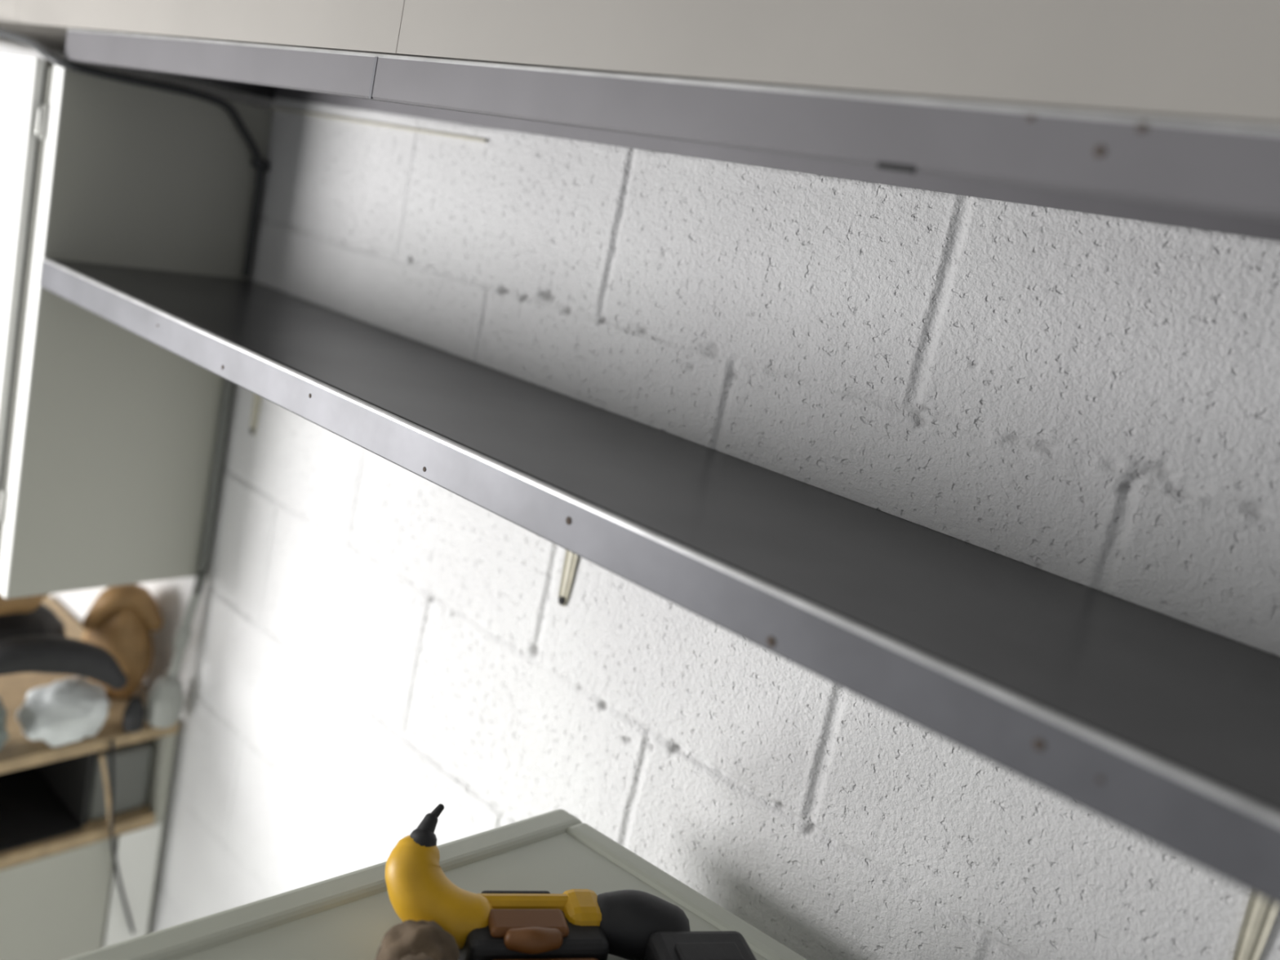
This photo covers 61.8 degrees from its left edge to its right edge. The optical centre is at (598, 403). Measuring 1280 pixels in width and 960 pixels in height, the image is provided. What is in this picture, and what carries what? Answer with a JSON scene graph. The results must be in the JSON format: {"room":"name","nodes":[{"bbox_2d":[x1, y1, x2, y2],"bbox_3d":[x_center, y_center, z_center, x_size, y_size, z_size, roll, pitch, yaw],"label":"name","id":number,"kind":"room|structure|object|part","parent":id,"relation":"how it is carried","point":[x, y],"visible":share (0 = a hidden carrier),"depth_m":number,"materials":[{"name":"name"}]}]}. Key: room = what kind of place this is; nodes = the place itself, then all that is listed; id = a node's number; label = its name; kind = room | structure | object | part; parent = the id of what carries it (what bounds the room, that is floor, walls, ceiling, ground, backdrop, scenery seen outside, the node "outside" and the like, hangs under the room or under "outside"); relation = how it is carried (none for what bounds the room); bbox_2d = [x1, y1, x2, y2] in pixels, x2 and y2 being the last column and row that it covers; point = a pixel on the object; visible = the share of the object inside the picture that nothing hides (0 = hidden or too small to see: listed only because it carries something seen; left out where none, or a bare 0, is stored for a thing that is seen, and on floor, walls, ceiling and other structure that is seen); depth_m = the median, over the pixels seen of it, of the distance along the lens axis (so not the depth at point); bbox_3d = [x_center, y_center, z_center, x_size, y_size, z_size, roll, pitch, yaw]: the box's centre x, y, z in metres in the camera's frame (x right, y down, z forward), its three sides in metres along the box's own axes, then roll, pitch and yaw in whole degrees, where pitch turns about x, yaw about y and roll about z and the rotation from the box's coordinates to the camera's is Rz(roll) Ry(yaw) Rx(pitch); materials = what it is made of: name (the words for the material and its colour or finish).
{"room":"garage workshop","nodes":[
{"label":"garage workshop","id":0,"kind":"room"},
{"bbox_2d":[0,44,1279,959],"bbox_3d":[-0.451,0.217,1.672,4.980,2.770,0.011,20,13,40],"label":"wall","id":1,"kind":"structure","parent":0,"point":[1092,401],"depth_m":1.15,"materials":[{"name":"white concrete"}]},
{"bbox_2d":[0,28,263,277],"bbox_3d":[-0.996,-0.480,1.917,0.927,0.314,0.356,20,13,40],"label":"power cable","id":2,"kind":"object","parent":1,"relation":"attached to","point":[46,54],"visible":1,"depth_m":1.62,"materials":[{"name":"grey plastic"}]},
{"bbox_2d":[0,53,272,598],"bbox_3d":[-1.085,-0.216,1.992,0.968,0.812,0.370,20,13,40],"label":"upper cabinet","id":3,"kind":"object","parent":1,"relation":"attached to","point":[108,433],"visible":0.88,"depth_m":1.65,"materials":[{"name":"laminate"}]},
{"bbox_3d":[-0.922,0.156,1.646,0.022,0.050,0.004,20,13,40],"label":"hinge plate","id":4,"kind":"part","parent":3,"relation":"part of","materials":[{"name":"silver metal"}]},
{"bbox_3d":[-1.198,-0.220,1.888,0.883,0.808,0.014,20,13,40],"label":"door panel","id":5,"kind":"part","parent":3,"relation":"part of","materials":[{"name":"white laminate"}]},
{"bbox_3d":[-0.807,-0.409,1.546,0.022,0.050,0.004,20,13,40],"label":"hinge plate","id":6,"kind":"part","parent":3,"relation":"part of","materials":[{"name":"silver metal"}]},
{"bbox_2d":[168,378,235,678],"bbox_3d":[-0.676,0.152,1.838,0.042,0.694,0.026,7,11,-27],"label":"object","id":7,"kind":"object","parent":1,"relation":"attached to","point":[184,632],"visible":0.88,"depth_m":1.85,"materials":[{"name":"grey metal"}]},
{"bbox_2d":[249,393,262,435],"bbox_3d":[-0.640,-0.068,1.665,0.026,0.245,0.260,20,13,40],"label":"shelf bracket","id":8,"kind":"object","parent":1,"relation":"attached to","point":[257,399],"visible":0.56,"depth_m":1.77,"materials":[{"name":"metal"}]},
{"bbox_2d":[39,257,1279,906],"bbox_3d":[0.156,0.121,0.898,2.399,0.043,0.330,20,13,40],"label":"steel shelf","id":9,"kind":"object","parent":8,"relation":"on","point":[1164,729],"visible":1,"depth_m":0.80,"materials":[{"name":"grey metal"}]},
{"bbox_2d":[251,157,270,171],"bbox_3d":[-0.552,-0.392,1.747,0.024,0.022,0.033,20,13,40],"label":"clip","id":10,"kind":"object","parent":1,"relation":"attached to","point":[262,164],"visible":1,"depth_m":1.74,"materials":[{"name":"grey plastic"}]},
{"bbox_2d":[271,106,487,142],"bbox_3d":[-0.341,-0.414,1.569,0.538,0.004,0.005,20,13,40],"label":"trim","id":11,"kind":"structure","parent":1,"relation":"attached to","point":[273,108],"depth_m":1.54,"materials":[{"name":"beige paint"}]},
{"bbox_2d":[558,549,578,606],"bbox_3d":[-0.107,0.126,1.183,0.026,0.245,0.260,20,13,40],"label":"shelf bracket","id":12,"kind":"object","parent":1,"relation":"attached to","point":[571,559],"visible":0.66,"depth_m":1.29,"materials":[{"name":"beige metal"}]},
{"bbox_2d":[64,28,1279,239],"bbox_3d":[0.220,-0.192,0.843,2.399,0.045,0.330,20,13,40],"label":"steel shelf","id":13,"kind":"object","parent":1,"relation":"attached to","point":[1212,175],"visible":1,"depth_m":0.76,"materials":[{"name":"grey metal"}]},
{"bbox_2d":[0,0,1279,126],"bbox_3d":[-0.134,-0.577,1.147,3.500,0.454,0.351,20,13,40],"label":"upper cabinet","id":14,"kind":"object","parent":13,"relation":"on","point":[1216,60],"visible":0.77,"depth_m":0.69,"materials":[{"name":"beige laminate"}]},
{"bbox_3d":[-1.160,-0.916,1.884,0.900,0.454,0.014,20,13,40],"label":"door","id":15,"kind":"part","parent":14,"relation":"part of","materials":[{"name":"beige laminate"}]},
{"bbox_3d":[-0.488,-0.672,1.276,0.974,0.454,0.014,20,13,40],"label":"door","id":16,"kind":"part","parent":14,"relation":"part of","materials":[{"name":"beige laminate"}]},
{"bbox_3d":[0.192,-0.425,0.661,0.925,0.454,0.014,20,13,40],"label":"door","id":17,"kind":"part","parent":14,"relation":"part of","materials":[{"name":"beige laminate"}]},
{"bbox_2d":[1232,892,1279,959],"bbox_3d":[0.427,0.320,0.700,0.026,0.245,0.260,20,13,40],"label":"shelf bracket","id":18,"kind":"object","parent":1,"relation":"attached to","point":[1260,914],"visible":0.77,"depth_m":0.81,"materials":[{"name":"beige metal"}]},
{"bbox_3d":[-1.766,1.595,0.755,5.200,0.100,3.300,20,13,40],"label":"floor","id":19,"kind":"structure","parent":0,"visible":0},
{"bbox_2d":[0,595,178,959],"bbox_3d":[-1.323,0.945,1.914,0.635,0.938,0.768,20,13,40],"label":"shelving unit","id":20,"kind":"object","parent":19,"relation":"on","point":[82,822],"visible":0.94,"depth_m":1.88,"materials":[{"name":"brown wood"}]},
{"bbox_2d":[0,697,8,750],"bbox_3d":[-1.001,0.507,1.671,0.150,0.115,0.136,20,13,40],"label":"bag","id":21,"kind":"object","parent":20,"relation":"on","point":[4,735],"visible":1,"depth_m":1.68,"materials":[{"name":"plastic"}]},
{"bbox_3d":[-1.147,1.080,1.710,0.018,0.656,0.658,20,13,40],"label":"door","id":22,"kind":"part","parent":20,"relation":"part of","materials":[{"name":"laminate"}]},
{"bbox_2d":[0,603,128,747],"bbox_3d":[-0.970,0.442,1.789,0.266,0.213,0.260,20,13,40],"label":"bag","id":23,"kind":"object","parent":20,"relation":"on","point":[65,711],"depth_m":1.74,"materials":[{"name":"fabric"}]},
{"bbox_2d":[0,593,49,615],"bbox_3d":[-1.003,0.311,1.693,0.240,0.092,0.078,5,12,-35],"label":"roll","id":24,"kind":"object","parent":23,"relation":"on","point":[29,603],"visible":0.3,"depth_m":1.71,"materials":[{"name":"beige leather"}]},
{"bbox_3d":[-0.997,0.379,1.781,0.204,0.099,0.191,20,13,40],"label":"cap crown","id":25,"kind":"part","parent":23,"relation":"part of","materials":[{"name":"black fabric"}]},
{"bbox_3d":[-0.961,0.395,1.781,0.264,0.115,0.260,20,13,40],"label":"black cap","id":26,"kind":"part","parent":23,"relation":"part of","materials":[{"name":"black fabric"}]},
{"bbox_2d":[81,583,163,697],"bbox_3d":[-0.885,0.425,1.952,0.149,0.223,0.127,20,13,40],"label":"leather bag","id":27,"kind":"object","parent":20,"relation":"on","point":[121,620],"visible":0.83,"depth_m":1.91,"materials":[{"name":"brown leather"}]},
{"bbox_3d":[-0.896,1.082,1.988,0.018,0.656,0.078,20,13,40],"label":"door","id":28,"kind":"part","parent":20,"relation":"part of","materials":[{"name":"white laminate"}]},
{"bbox_2d":[121,696,145,733],"bbox_3d":[-0.808,0.540,1.854,0.036,0.064,0.036,20,13,40],"label":"jar","id":29,"kind":"object","parent":20,"relation":"on","point":[134,713],"visible":1,"depth_m":1.84,"materials":[{"name":"black glass"}]},
{"bbox_2d":[144,675,184,728],"bbox_3d":[-0.769,0.527,1.891,0.064,0.094,0.064,20,13,40],"label":"jar","id":30,"kind":"object","parent":20,"relation":"on","point":[164,701],"visible":0.99,"depth_m":1.87,"materials":[{"name":"grey"}]},
{"bbox_2d":[62,808,807,959],"bbox_3d":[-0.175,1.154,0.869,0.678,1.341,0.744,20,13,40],"label":"table","id":31,"kind":"object","parent":19,"relation":"on","point":[348,916],"visible":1,"depth_m":0.98,"materials":[{"name":"metal"}]},
{"bbox_2d":[374,920,459,959],"bbox_3d":[-0.139,0.447,0.816,0.076,0.068,0.129,9,10,-16],"label":"rock","id":32,"kind":"object","parent":31,"relation":"on","point":[409,940],"visible":1,"depth_m":0.83,"materials":[{"name":"brown stone"}]},
{"bbox_2d":[385,804,756,959],"bbox_3d":[-0.022,0.436,0.902,0.328,0.104,0.121,11,10,-4],"label":"drill","id":33,"kind":"object","parent":31,"relation":"on","point":[573,924],"visible":0.98,"depth_m":0.90,"materials":[{"name":"yellow plastic"}]},
{"bbox_3d":[-0.068,0.447,0.929,0.102,0.042,0.018,8,10,-17],"label":"yellow rail","id":34,"kind":"part","parent":33,"relation":"part of","materials":[{"name":"plastic"}]},
{"bbox_3d":[-0.060,0.438,0.900,0.068,0.009,0.030,8,10,-17],"label":"trigger plate","id":35,"kind":"part","parent":33,"relation":"part of","materials":[{"name":"brown plastic"}]},
{"bbox_3d":[-0.056,0.461,0.906,0.122,0.041,0.050,8,10,-17],"label":"grip frame","id":36,"kind":"part","parent":33,"relation":"part of","materials":[{"name":"black plastic"}]}
]}

